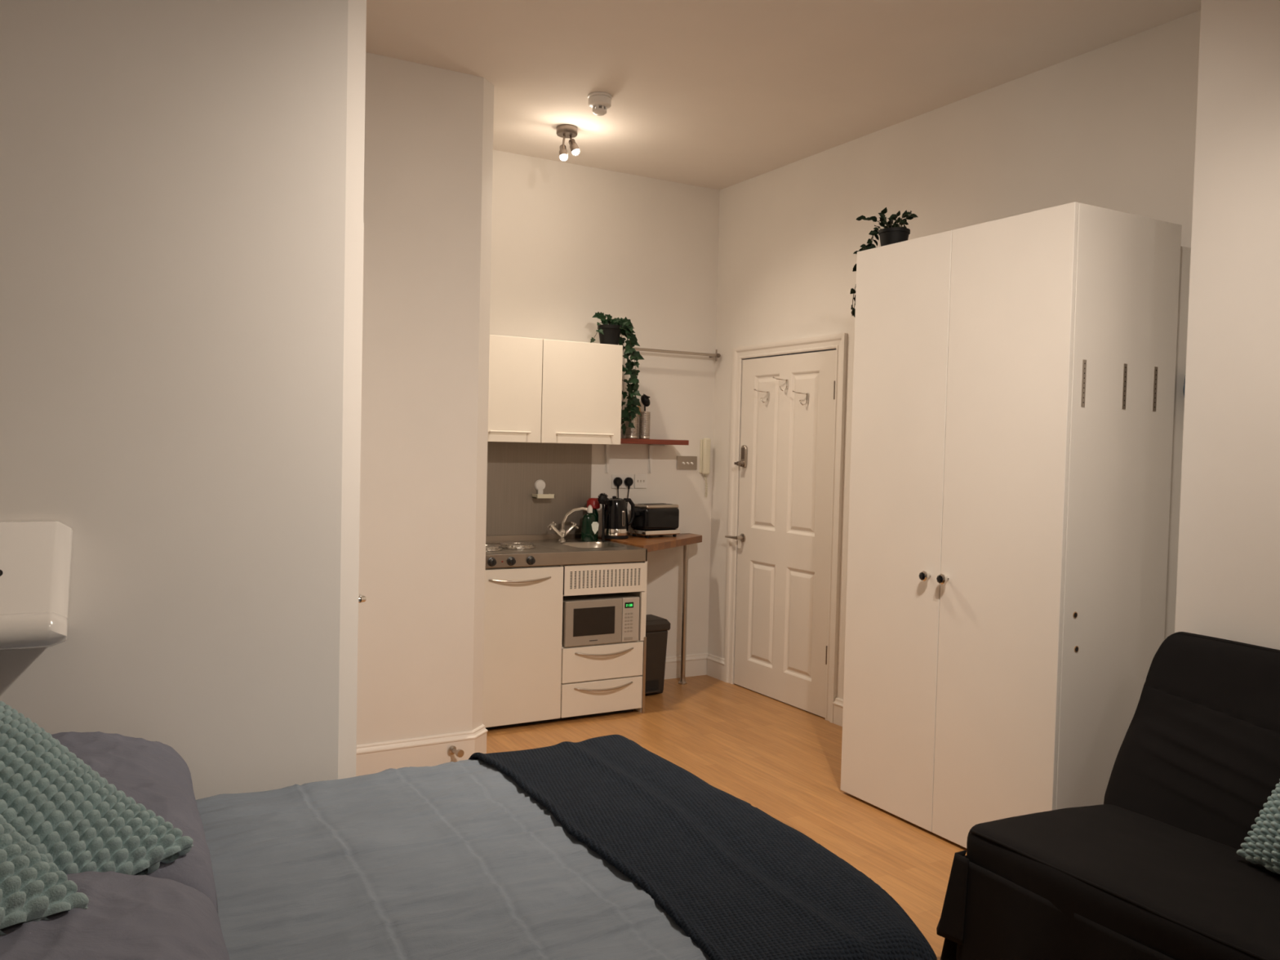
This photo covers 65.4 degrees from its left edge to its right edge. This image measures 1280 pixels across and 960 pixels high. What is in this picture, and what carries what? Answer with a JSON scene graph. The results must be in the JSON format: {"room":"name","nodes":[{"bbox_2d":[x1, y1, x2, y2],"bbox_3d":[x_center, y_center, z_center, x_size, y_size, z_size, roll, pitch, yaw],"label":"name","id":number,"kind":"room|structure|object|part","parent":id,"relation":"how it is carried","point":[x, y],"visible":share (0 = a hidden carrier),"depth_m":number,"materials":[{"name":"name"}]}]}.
{"room":"studio apartment","nodes":[
{"label":"studio apartment","id":0,"kind":"room"},
{"bbox_2d":[0,0,366,799],"bbox_3d":[-1.774,-0.232,2.984,1.470,3.105,1.675,0,2,-30],"label":"wall","id":1,"kind":"structure","parent":0,"point":[182,181],"depth_m":2.41,"materials":[{"name":"paint"}]},
{"bbox_2d":[0,520,72,649],"bbox_3d":[-1.485,0.226,2.041,0.562,0.256,0.282,0,2,-30],"label":"wall heater","id":2,"kind":"object","parent":1,"relation":"attached to","point":[35,557],"depth_m":2.12,"materials":[{"name":"white plastic"}]},
{"bbox_2d":[355,222,364,773],"bbox_3d":[-1.005,0.307,3.134,0.020,2.055,0.906,0,2,-30],"label":"trim","id":3,"kind":"structure","parent":1,"relation":"attached to","point":[363,222],"depth_m":2.73,"materials":[{"name":"white paint"}]},
{"bbox_2d":[358,593,366,603],"bbox_3d":[-0.983,0.342,3.148,0.076,1.974,0.750,0,2,-30],"label":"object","id":4,"kind":"structure","parent":1,"relation":"in","point":[362,598],"depth_m":2.88,"materials":[{"name":"paint"}]},
{"bbox_2d":[356,52,493,745],"bbox_3d":[-2.014,-0.286,4.425,2.480,3.105,1.069,0,2,-30],"label":"wall","id":5,"kind":"structure","parent":0,"point":[428,147],"depth_m":4.41,"materials":[{"name":"paint"}]},
{"bbox_2d":[355,724,488,776],"bbox_3d":[-1.207,1.214,4.526,1.013,0.138,0.368,0,2,-30],"label":"baseboard","id":6,"kind":"structure","parent":5,"relation":"attached to","point":[432,750],"depth_m":4.45,"materials":[{"name":"white wood"}]},
{"bbox_2d":[448,745,463,757],"bbox_3d":[-0.827,1.225,4.490,0.040,0.040,0.074,-1,3,-44],"label":"door stop","id":7,"kind":"object","parent":5,"relation":"attached to","point":[452,749],"visible":1,"depth_m":4.48,"materials":[{"name":"silver metal"}]},
{"bbox_2d":[489,149,719,657],"bbox_3d":[-0.412,-0.301,5.953,2.177,3.105,0.100,0,2,-30],"label":"wall","id":8,"kind":"structure","parent":0,"point":[571,243],"depth_m":6.10,"materials":[{"name":"paint"}]},
{"bbox_2d":[485,441,591,535],"bbox_3d":[-0.730,0.050,5.726,1.002,0.532,0.006,0,2,-30],"label":"backsplash","id":9,"kind":"structure","parent":8,"relation":"attached to","point":[513,468],"depth_m":5.79,"materials":[{"name":"metal"}]},
{"bbox_2d":[532,479,554,498],"bbox_3d":[-0.561,0.051,5.778,0.112,0.106,0.074,0,2,-30],"label":"soap shelf","id":10,"kind":"object","parent":8,"relation":"attached to","point":[540,485],"visible":1,"depth_m":5.78,"materials":[{"name":"white plastic"}]},
{"bbox_2d":[534,479,545,490],"bbox_3d":[-0.579,0.031,5.798,0.068,0.068,0.018,0,2,-30],"label":"cup","id":11,"kind":"object","parent":10,"relation":"on","point":[540,485],"depth_m":5.79,"materials":[{"name":"white plastic"}]},
{"bbox_2d":[532,493,554,498],"bbox_3d":[-0.561,0.092,5.778,0.112,0.024,0.072,0,2,-30],"label":"tray","id":12,"kind":"object","parent":10,"relation":"on","point":[538,495],"depth_m":5.75,"materials":[{"name":"beige plastic"}]},
{"bbox_2d":[487,334,622,444],"bbox_3d":[-0.602,-0.495,5.586,0.993,0.571,0.330,0,2,-30],"label":"upper cabinet","id":13,"kind":"object","parent":8,"relation":"attached to","point":[541,390],"visible":0.81,"depth_m":5.50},
{"bbox_3d":[-0.702,-0.259,5.368,0.235,0.011,0.031,0,2,-30],"label":"handle","id":14,"kind":"part","parent":13,"relation":"part of","materials":[{"name":"white metal"}]},
{"bbox_3d":[-0.757,-0.490,5.354,0.493,0.569,0.018,0,2,-30],"label":"door","id":15,"kind":"part","parent":13,"relation":"part of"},
{"bbox_3d":[-0.324,-0.488,5.601,0.496,0.569,0.018,0,2,-30],"label":"door","id":16,"kind":"part","parent":13,"relation":"part of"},
{"bbox_3d":[-0.309,-0.258,5.592,0.350,0.011,0.031,0,2,-30],"label":"handle","id":17,"kind":"part","parent":13,"relation":"part of","materials":[{"name":"white metal"}]},
{"bbox_2d":[597,324,622,345],"bbox_3d":[-0.177,-0.835,5.769,0.140,0.115,0.140,0,2,-30],"label":"pot","id":18,"kind":"object","parent":13,"relation":"on","point":[609,334],"depth_m":5.72,"materials":[{"name":"black plastic"}]},
{"bbox_2d":[590,311,644,435],"bbox_3d":[-0.140,-0.614,5.795,0.360,0.715,0.149,0,2,-30],"label":"trailing ivy","id":19,"kind":"object","parent":13,"relation":"on","point":[611,330],"visible":0.98,"depth_m":5.81,"materials":[{"name":"green plant"}]},
{"bbox_2d":[613,477,622,497],"bbox_3d":[-0.129,0.158,6.029,0.056,0.348,0.061,0,2,-30],"label":"plug","id":20,"kind":"object","parent":8,"relation":"attached to","point":[617,482],"visible":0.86,"depth_m":6.03,"materials":[{"name":"black plastic"}]},
{"bbox_2d":[611,474,633,488],"bbox_3d":[-0.107,0.008,6.077,0.148,0.086,0.012,0,2,-30],"label":"double socket","id":21,"kind":"object","parent":8,"relation":"attached to","point":[623,477],"visible":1,"depth_m":6.07,"materials":[{"name":"white plastic"}]},
{"bbox_2d":[624,477,633,534],"bbox_3d":[-0.068,0.158,6.075,0.054,0.348,0.041,0,2,-30],"label":"plug","id":22,"kind":"object","parent":8,"relation":"attached to","point":[628,482],"visible":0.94,"depth_m":6.06,"materials":[{"name":"black plastic"}]},
{"bbox_2d":[634,474,646,488],"bbox_3d":[0.004,0.008,6.139,0.086,0.086,0.012,0,2,-30],"label":"socket","id":23,"kind":"object","parent":8,"relation":"attached to","point":[640,480],"visible":1,"depth_m":6.13,"materials":[{"name":"white plastic"}]},
{"bbox_2d":[604,438,688,473],"bbox_3d":[0.018,-0.141,6.013,0.501,0.211,0.233,0,2,-30],"label":"wall shelf","id":24,"kind":"object","parent":8,"relation":"attached to","point":[624,441],"visible":0.77,"depth_m":5.99,"materials":[{"name":"brown wood"}]},
{"bbox_2d":[624,411,638,439],"bbox_3d":[-0.049,-0.331,5.986,0.084,0.167,0.084,0,2,-30],"label":"utensil holder","id":25,"kind":"object","parent":24,"relation":"on","point":[628,431],"visible":0.62,"depth_m":5.96,"materials":[{"name":"silver metal"}]},
{"bbox_2d":[639,411,650,439],"bbox_3d":[0.028,-0.330,6.019,0.070,0.167,0.070,0,2,-30],"label":"utensil holder","id":26,"kind":"object","parent":24,"relation":"on","point":[642,419],"visible":0.96,"depth_m":5.99,"materials":[{"name":"silver metal"}]},
{"bbox_2d":[640,393,649,435],"bbox_3d":[0.037,-0.387,6.012,0.062,0.263,0.036,0,2,-30],"label":"ladle","id":27,"kind":"object","parent":26,"relation":"in","point":[645,400],"visible":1,"depth_m":6.00,"materials":[{"name":"black plastic"}]},
{"bbox_2d":[640,395,649,406],"bbox_3d":[0.038,-0.478,6.011,0.061,0.069,0.032,0,2,-30],"label":"bowl","id":28,"kind":"object","parent":27,"relation":"on","point":[645,400],"depth_m":6.00,"materials":[{"name":"black plastic"}]},
{"bbox_2d":[623,346,720,360],"bbox_3d":[0.137,-0.790,6.135,0.818,0.072,0.085,0,2,-30],"label":"rail","id":29,"kind":"object","parent":8,"relation":"attached to","point":[717,355],"visible":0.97,"depth_m":6.16,"materials":[{"name":"silver metal"}]},
{"bbox_3d":[0.143,-0.789,6.105,0.800,0.018,0.018,0,2,-30],"label":"rod","id":30,"kind":"part","parent":29,"relation":"part of","materials":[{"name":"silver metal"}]},
{"bbox_2d":[664,653,708,679],"bbox_3d":[0.092,1.186,6.240,0.807,0.138,0.023,0,2,-30],"label":"baseboard","id":31,"kind":"structure","parent":8,"relation":"attached to","point":[695,664],"depth_m":6.36,"materials":[{"name":"white wood"}]},
{"bbox_2d":[676,455,697,469],"bbox_3d":[0.301,-0.108,6.294,0.148,0.086,0.029,0,2,-30],"label":"switch plate","id":32,"kind":"object","parent":8,"relation":"attached to","point":[682,462],"visible":1,"depth_m":6.29,"materials":[{"name":"silver metal"}]},
{"bbox_2d":[699,438,711,497],"bbox_3d":[0.417,-0.079,6.348,0.060,0.377,0.052,0,2,-30],"label":"phone","id":33,"kind":"object","parent":8,"relation":"attached to","point":[704,451],"visible":1,"depth_m":6.33,"materials":[{"name":"beige plastic"}]},
{"bbox_3d":[0.422,0.038,6.351,0.029,0.144,0.027,0,2,-30],"label":"cord","id":34,"kind":"part","parent":33,"relation":"part of","materials":[{"name":"beige plastic"}]},
{"bbox_2d":[486,675,966,959],"bbox_3d":[0.173,1.425,2.490,4.577,0.080,6.834,0,2,-30],"label":"floor","id":35,"kind":"structure","parent":0,"point":[782,759],"depth_m":4.65,"materials":[{"name":"brown wood"}]},
{"bbox_2d":[482,561,647,729],"bbox_3d":[-0.546,0.848,5.469,1.002,0.835,0.662,0,2,-30],"label":"base unit","id":36,"kind":"object","parent":35,"relation":"on","point":[530,677],"visible":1,"depth_m":5.18,"materials":[{"name":"white wood"}]},
{"bbox_3d":[-0.602,0.510,5.062,0.343,0.022,0.040,0,2,-30],"label":"handle","id":37,"kind":"part","parent":36,"relation":"part of","materials":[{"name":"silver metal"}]},
{"bbox_3d":[-0.627,0.850,5.097,0.494,0.798,0.020,0,2,-30],"label":"fridge door","id":38,"kind":"part","parent":36,"relation":"part of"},
{"bbox_2d":[485,533,647,568],"bbox_3d":[-0.546,0.408,5.461,0.998,0.154,0.676,0,2,-30],"label":"countertop","id":39,"kind":"structure","parent":36,"relation":"on","point":[544,549],"depth_m":5.31,"materials":[{"name":"silver metal"}]},
{"bbox_2d":[487,557,496,566],"bbox_3d":[-0.735,0.412,4.981,0.046,0.046,0.030,0,2,-30],"label":"knob","id":40,"kind":"object","parent":39,"relation":"in","point":[491,562],"depth_m":4.98,"materials":[{"name":"black plastic"}]},
{"bbox_2d":[485,542,536,551],"bbox_3d":[-0.734,0.353,5.322,0.390,0.021,0.250,0,2,-30],"label":"cooktop","id":41,"kind":"object","parent":39,"relation":"in","point":[504,546],"depth_m":5.30,"materials":[{"name":"silver metal"}]},
{"bbox_2d":[506,556,515,565],"bbox_3d":[-0.645,0.412,5.033,0.046,0.046,0.030,0,2,-30],"label":"knob","id":42,"kind":"object","parent":39,"relation":"in","point":[511,561],"depth_m":5.03,"materials":[{"name":"black plastic"}]},
{"bbox_2d":[526,555,535,564],"bbox_3d":[-0.552,0.412,5.086,0.046,0.046,0.030,0,2,-30],"label":"knob","id":43,"kind":"object","parent":39,"relation":"in","point":[531,560],"depth_m":5.08,"materials":[{"name":"black plastic"}]},
{"bbox_2d":[546,506,587,542],"bbox_3d":[-0.420,0.252,5.733,0.228,0.204,0.109,1,2,-7],"label":"mixer tap","id":44,"kind":"object","parent":39,"relation":"on","point":[562,533],"visible":1,"depth_m":5.72,"materials":[{"name":"silver metal"}]},
{"bbox_3d":[-0.504,0.261,5.694,0.042,0.047,0.057,0,2,-30],"label":"cross handle","id":45,"kind":"part","parent":44,"relation":"part of","materials":[{"name":"silver metal"}]},
{"bbox_3d":[-0.379,0.224,5.717,0.158,0.145,0.026,2,2,14],"label":"spout","id":46,"kind":"part","parent":44,"relation":"part of","materials":[{"name":"silver metal"}]},
{"bbox_3d":[-0.378,0.261,5.766,0.039,0.040,0.050,1,2,-20],"label":"cross handle","id":47,"kind":"part","parent":44,"relation":"part of","materials":[{"name":"silver metal"}]},
{"bbox_2d":[581,504,599,542],"bbox_3d":[-0.290,0.249,5.770,0.106,0.214,0.072,0,2,-30],"label":"dish soap bottle","id":48,"kind":"object","parent":39,"relation":"on","point":[589,527],"visible":0.99,"depth_m":5.75,"materials":[{"name":"green plastic"}]},
{"bbox_2d":[586,497,599,537],"bbox_3d":[-0.277,0.229,5.872,0.080,0.248,0.080,0,2,-30],"label":"spray bottle","id":49,"kind":"object","parent":39,"relation":"on","point":[593,502],"visible":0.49,"depth_m":5.84,"materials":[{"name":"red plastic"}]},
{"bbox_2d":[596,493,608,541],"bbox_3d":[-0.217,0.215,5.782,0.059,0.278,0.071,3,2,34],"label":"dish brush","id":50,"kind":"object","parent":39,"relation":"on","point":[602,499],"visible":1,"depth_m":5.76,"materials":[{"name":"black plastic"}]},
{"bbox_3d":[-0.212,0.249,5.767,0.016,0.213,0.040,1,2,-10],"label":"handle","id":51,"kind":"part","parent":50,"relation":"part of","materials":[{"name":"black plastic"}]},
{"bbox_2d":[561,592,639,647],"bbox_3d":[-0.285,0.750,5.477,0.445,0.240,0.362,0,2,-30],"label":"microwave","id":52,"kind":"object","parent":36,"relation":"on","point":[604,618],"visible":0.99,"depth_m":5.32,"materials":[{"name":"silver metal"}]},
{"bbox_3d":[-0.250,0.756,5.308,0.338,0.240,0.029,0,2,-30],"label":"door","id":53,"kind":"part","parent":52,"relation":"part of","materials":[{"name":"silver metal"}]},
{"bbox_3d":[-0.056,0.757,5.419,0.105,0.240,0.028,0,2,-30],"label":"control panel","id":54,"kind":"part","parent":52,"relation":"part of","materials":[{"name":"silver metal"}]},
{"bbox_3d":[-0.203,1.163,5.353,0.486,0.175,0.020,0,2,-30],"label":"drawer","id":55,"kind":"part","parent":36,"relation":"part of","materials":[{"name":"white wood"}]},
{"bbox_3d":[-0.199,0.976,5.347,0.486,0.184,0.020,0,2,-30],"label":"drawer","id":56,"kind":"part","parent":36,"relation":"part of","materials":[{"name":"white wood"}]},
{"bbox_3d":[-0.186,1.112,5.328,0.353,0.028,0.040,0,2,-30],"label":"handle","id":57,"kind":"part","parent":36,"relation":"part of","materials":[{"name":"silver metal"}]},
{"bbox_3d":[-0.182,0.925,5.322,0.353,0.028,0.040,0,2,-30],"label":"handle","id":58,"kind":"part","parent":36,"relation":"part of","materials":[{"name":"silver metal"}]},
{"bbox_3d":[-0.187,0.528,5.328,0.486,0.157,0.012,0,2,-30],"label":"vent frame","id":59,"kind":"part","parent":36,"relation":"part of","materials":[{"name":"white metal"}]},
{"bbox_3d":[-0.186,0.527,5.326,0.486,0.152,0.008,0,2,-30],"label":"vent panel","id":60,"kind":"part","parent":36,"relation":"part of","materials":[{"name":"white metal"}]},
{"bbox_3d":[-0.129,0.849,5.731,0.014,0.835,0.620,0,2,-30],"label":"panel","id":61,"kind":"part","parent":36,"relation":"part of","materials":[{"name":"white wood"}]},
{"bbox_3d":[0.022,1.070,5.465,0.015,0.420,0.007,0,2,-30],"label":"corner leg","id":62,"kind":"part","parent":36,"relation":"part of","materials":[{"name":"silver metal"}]},
{"bbox_2d":[597,533,702,684],"bbox_3d":[0.157,0.808,5.927,0.682,0.918,0.597,0,2,-30],"label":"countertop","id":63,"kind":"structure","parent":35,"relation":"on","point":[654,543],"depth_m":6.09,"materials":[{"name":"brown wood"}]},
{"bbox_2d":[601,495,635,539],"bbox_3d":[-0.140,0.218,5.886,0.160,0.249,0.180,2,2,30],"label":"kettle","id":64,"kind":"object","parent":63,"relation":"on","point":[615,512],"visible":0.83,"depth_m":5.82,"materials":[{"name":"black metal"}]},
{"bbox_3d":[-0.064,0.192,5.908,0.073,0.169,0.024,0,2,-25],"label":"handle","id":65,"kind":"part","parent":64,"relation":"part of","materials":[{"name":"black plastic"}]},
{"bbox_2d":[628,502,679,537],"bbox_3d":[0.081,0.244,6.034,0.291,0.198,0.174,0,2,-38],"label":"toaster","id":66,"kind":"object","parent":63,"relation":"on","point":[661,518],"visible":0.92,"depth_m":5.96,"materials":[{"name":"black metal"}]},
{"bbox_3d":[0.088,0.312,6.043,0.268,0.029,0.174,0,2,-38],"label":"trim","id":67,"kind":"part","parent":66,"relation":"part of","materials":[{"name":"silver metal"}]},
{"bbox_3d":[0.090,0.231,6.041,0.264,0.133,0.170,0,2,-38],"label":"casing","id":68,"kind":"part","parent":66,"relation":"part of","materials":[{"name":"black metal"}]},
{"bbox_3d":[0.094,0.158,6.040,0.250,0.024,0.156,0,2,-38],"label":"plate","id":69,"kind":"part","parent":66,"relation":"part of","materials":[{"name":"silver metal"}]},
{"bbox_3d":[0.274,0.824,6.158,0.060,0.876,0.060,0,2,-30],"label":"leg","id":70,"kind":"part","parent":63,"relation":"part of","materials":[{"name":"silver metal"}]},
{"bbox_2d":[644,614,670,695],"bbox_3d":[0.006,1.041,5.914,0.286,0.445,0.232,0,2,-30],"label":"pedal bin","id":71,"kind":"object","parent":35,"relation":"on","point":[657,628],"visible":0.53,"depth_m":5.87,"materials":[{"name":"plastic"}]},
{"bbox_3d":[0.006,0.852,5.916,0.286,0.067,0.213,0,2,-30],"label":"lid","id":72,"kind":"part","parent":71,"relation":"part of","materials":[{"name":"plastic"}]},
{"bbox_2d":[840,201,1182,848],"bbox_3d":[1.382,0.208,3.908,0.628,2.292,1.055,0,2,-30],"label":"wardrobe","id":73,"kind":"object","parent":35,"relation":"on","point":[1013,395],"visible":0.98,"depth_m":3.56,"materials":[{"name":"white wood"}]},
{"bbox_2d":[849,207,917,316],"bbox_3d":[1.015,-0.911,4.211,0.155,0.431,0.333,0,2,-30],"label":"leafy plant","id":74,"kind":"object","parent":73,"relation":"on","point":[890,234],"visible":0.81,"depth_m":4.12,"materials":[{"name":"green plant"}]},
{"bbox_3d":[1.056,-0.996,4.142,0.128,0.082,0.128,0,2,-30],"label":"pot","id":75,"kind":"part","parent":74,"relation":"part of","materials":[{"name":"black plastic"}]},
{"bbox_3d":[1.022,0.195,4.010,0.019,2.290,0.520,0,2,-30],"label":"door","id":76,"kind":"part","parent":73,"relation":"part of","materials":[{"name":"white wood"}]},
{"bbox_3d":[1.078,0.368,3.813,0.008,0.031,0.031,0,2,-30],"label":"knob","id":77,"kind":"part","parent":73,"relation":"part of","materials":[{"name":"black metal"}]},
{"bbox_3d":[1.095,0.368,3.823,0.040,0.040,0.040,0,2,-30],"label":"knob","id":78,"kind":"part","parent":73,"relation":"part of","materials":[{"name":"black metal"}]},
{"bbox_3d":[1.123,0.372,3.735,0.008,0.031,0.031,0,2,-30],"label":"knob","id":79,"kind":"part","parent":73,"relation":"part of","materials":[{"name":"black metal"}]},
{"bbox_3d":[1.139,0.372,3.744,0.040,0.040,0.040,0,2,-30],"label":"knob","id":80,"kind":"part","parent":73,"relation":"part of","materials":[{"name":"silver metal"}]},
{"bbox_3d":[1.283,0.217,3.552,0.019,2.290,0.528,0,2,-30],"label":"door","id":81,"kind":"part","parent":73,"relation":"part of","materials":[{"name":"white wood"}]},
{"bbox_2d":[936,631,1279,959],"bbox_3d":[1.657,0.969,2.448,1.039,0.904,1.492,0,2,-30],"label":"sofa","id":82,"kind":"object","parent":35,"relation":"on","point":[1154,870],"visible":0.97,"depth_m":2.75,"materials":[{"name":"fabric"}]},
{"bbox_3d":[1.564,1.111,2.366,0.728,0.228,1.430,0,2,-30],"label":"seat","id":83,"kind":"part","parent":82,"relation":"part of","materials":[{"name":"fabric"}]},
{"bbox_3d":[1.960,0.808,2.585,0.376,0.577,1.442,0,2,-30],"label":"backrest","id":84,"kind":"part","parent":82,"relation":"part of","materials":[{"name":"fabric"}]},
{"bbox_2d":[1235,779,1279,874],"bbox_3d":[1.773,0.820,2.409,0.300,0.511,0.560,1,2,-18],"label":"cushion","id":85,"kind":"object","parent":82,"relation":"on","point":[1262,847],"visible":1,"depth_m":2.56,"materials":[{"name":"fabric"}]},
{"bbox_2d":[1164,245,1191,639],"bbox_3d":[1.958,0.258,3.673,0.102,2.215,0.018,0,2,-30],"label":"board","id":86,"kind":"object","parent":35,"relation":"on","point":[1184,266],"visible":0.17,"depth_m":3.65,"materials":[{"name":"white wood"}]},
{"bbox_3d":[-0.700,0.896,1.838,1.970,0.920,1.390,0,2,-30],"label":"bed","id":87,"kind":"object","parent":35,"relation":"on","visible":0},
{"bbox_2d":[0,871,229,959],"bbox_3d":[-0.777,0.707,1.271,0.524,0.250,0.788,0,2,-30],"label":"pillow","id":88,"kind":"object","parent":87,"relation":"on","point":[127,917],"visible":0.84,"depth_m":1.38,"materials":[{"name":"fabric"}]},
{"bbox_2d":[0,813,88,934],"bbox_3d":[-1.063,0.464,1.248,0.464,0.314,0.524,2,2,20],"label":"cushion","id":89,"kind":"object","parent":88,"relation":"on","point":[32,886],"visible":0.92,"depth_m":1.34,"materials":[{"name":"fabric"}]},
{"bbox_2d":[0,701,193,875],"bbox_3d":[-1.093,0.575,1.600,0.461,0.311,0.522,2,2,20],"label":"cushion","id":90,"kind":"object","parent":88,"relation":"on","point":[63,807],"visible":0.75,"depth_m":1.66,"materials":[{"name":"fabric"}]},
{"bbox_2d":[195,758,879,959],"bbox_3d":[-0.383,1.075,2.033,1.599,0.619,1.408,0,2,-30],"label":"duvet","id":91,"kind":"object","parent":87,"relation":"on","point":[451,860],"visible":0.44,"depth_m":1.94,"materials":[{"name":"fabric"}]},
{"bbox_2d":[51,731,217,913],"bbox_3d":[-1.139,0.654,1.947,0.533,0.237,0.772,0,2,-30],"label":"pillow","id":92,"kind":"object","parent":91,"relation":"on","point":[153,774],"visible":0.39,"depth_m":1.94,"materials":[{"name":"fabric"}]},
{"bbox_2d":[467,734,937,959],"bbox_3d":[0.079,1.072,2.295,0.580,0.624,1.445,0,2,-30],"label":"throw","id":93,"kind":"object","parent":91,"relation":"on","point":[740,882],"visible":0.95,"depth_m":2.05,"materials":[{"name":"black fabric"}]},
{"bbox_2d":[365,0,1201,190],"bbox_3d":[0.248,-1.767,2.381,4.577,0.100,6.834,0,2,-30],"label":"ceiling","id":94,"kind":"structure","parent":0,"point":[719,95],"depth_m":4.21,"materials":[{"name":"paint"}]},
{"bbox_2d":[556,124,579,160],"bbox_3d":[-0.375,-1.736,5.170,0.122,0.181,0.110,0,2,-30],"label":"spotlight fixture","id":95,"kind":"object","parent":94,"relation":"attached to","point":[563,131],"visible":1,"depth_m":5.13,"materials":[{"name":"silver metal"}]},
{"bbox_3d":[-0.393,-1.660,5.130,0.043,0.031,0.042,0,2,-30],"label":"bulb","id":96,"kind":"part","parent":95,"relation":"part of","materials":[{"name":"white glass"}]},
{"bbox_3d":[-0.395,-1.746,5.147,0.013,0.085,0.021,2,2,23],"label":"arm","id":97,"kind":"part","parent":95,"relation":"part of","materials":[{"name":"silver metal"}]},
{"bbox_3d":[-0.334,-1.704,5.176,0.042,0.033,0.042,0,2,-30],"label":"bulb","id":98,"kind":"part","parent":95,"relation":"part of","materials":[{"name":"white glass"}]},
{"bbox_2d":[587,91,612,115],"bbox_3d":[-0.190,-1.762,4.687,0.116,0.088,0.116,0,2,-30],"label":"smoke detector","id":99,"kind":"object","parent":94,"relation":"attached to","point":[599,101],"visible":1,"depth_m":4.65,"materials":[{"name":"white plastic"}]},
{"bbox_2d":[707,9,1200,699],"bbox_3d":[2.156,-0.158,3.544,0.100,3.105,6.634,0,2,-30],"label":"wall","id":100,"kind":"structure","parent":0,"point":[1113,126],"depth_m":4.74,"materials":[{"name":"paint"}]},
{"bbox_2d":[706,653,724,681],"bbox_3d":[0.487,1.192,6.337,0.023,0.138,0.198,0,2,-30],"label":"baseboard","id":101,"kind":"structure","parent":100,"relation":"attached to","point":[715,664],"depth_m":6.33,"materials":[{"name":"white wood"}]},
{"bbox_2d":[724,350,835,717],"bbox_3d":[0.798,0.280,5.790,0.104,2.001,0.929,0,2,-30],"label":"door","id":102,"kind":"structure","parent":100,"relation":"in","point":[785,463],"depth_m":5.74,"materials":[{"name":"paint"}]},
{"bbox_3d":[0.583,0.352,6.127,0.064,0.052,0.140,0,2,-30],"label":"handle","id":103,"kind":"part","parent":102,"relation":"part of","materials":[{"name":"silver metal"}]},
{"bbox_3d":[0.605,-0.101,6.074,0.044,0.038,0.044,0,2,-30],"label":"turn knob","id":104,"kind":"part","parent":102,"relation":"part of","materials":[{"name":"silver metal"}]},
{"bbox_3d":[0.634,-0.144,6.082,0.018,0.138,0.048,0,2,-30],"label":"lock plate","id":105,"kind":"part","parent":102,"relation":"part of","materials":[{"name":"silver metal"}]},
{"bbox_2d":[754,388,768,403],"bbox_3d":[0.717,-0.499,5.897,0.095,0.086,0.024,2,2,23],"label":"coat hook","id":106,"kind":"object","parent":102,"relation":"attached to","point":[767,392],"visible":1,"depth_m":5.88,"materials":[{"name":"silver metal"}]},
{"bbox_2d":[772,376,788,391],"bbox_3d":[0.807,-0.554,5.740,0.095,0.086,0.024,2,2,23],"label":"coat hook","id":107,"kind":"object","parent":102,"relation":"attached to","point":[787,380],"visible":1,"depth_m":5.73,"materials":[{"name":"silver metal"}]},
{"bbox_3d":[0.846,-0.552,5.729,0.006,0.055,0.016,0,2,-30],"label":"hook plate","id":108,"kind":"part","parent":107,"relation":"part of","materials":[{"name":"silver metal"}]},
{"bbox_2d":[792,390,808,405],"bbox_3d":[0.897,-0.461,5.581,0.095,0.086,0.024,2,2,23],"label":"coat hook","id":109,"kind":"object","parent":102,"relation":"attached to","point":[807,394],"visible":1,"depth_m":5.57,"materials":[{"name":"silver metal"}]},
{"bbox_2d":[724,333,847,723],"bbox_3d":[0.815,0.243,5.771,0.022,2.089,1.027,0,2,-30],"label":"trim","id":110,"kind":"structure","parent":100,"relation":"attached to","point":[837,341],"depth_m":5.46,"materials":[{"name":"white wood"}]},
{"bbox_2d":[831,697,843,726],"bbox_3d":[1.551,1.281,4.470,0.023,0.138,2.060,0,2,-30],"label":"baseboard","id":111,"kind":"structure","parent":100,"relation":"attached to","point":[838,703],"depth_m":5.32,"materials":[{"name":"white wood"}]},
{"bbox_2d":[1174,0,1279,649],"bbox_3d":[2.393,-0.122,2.645,0.377,3.105,1.736,0,2,-30],"label":"wall","id":112,"kind":"structure","parent":0,"point":[1228,584],"depth_m":3.16,"materials":[{"name":"paint"}]}
]}

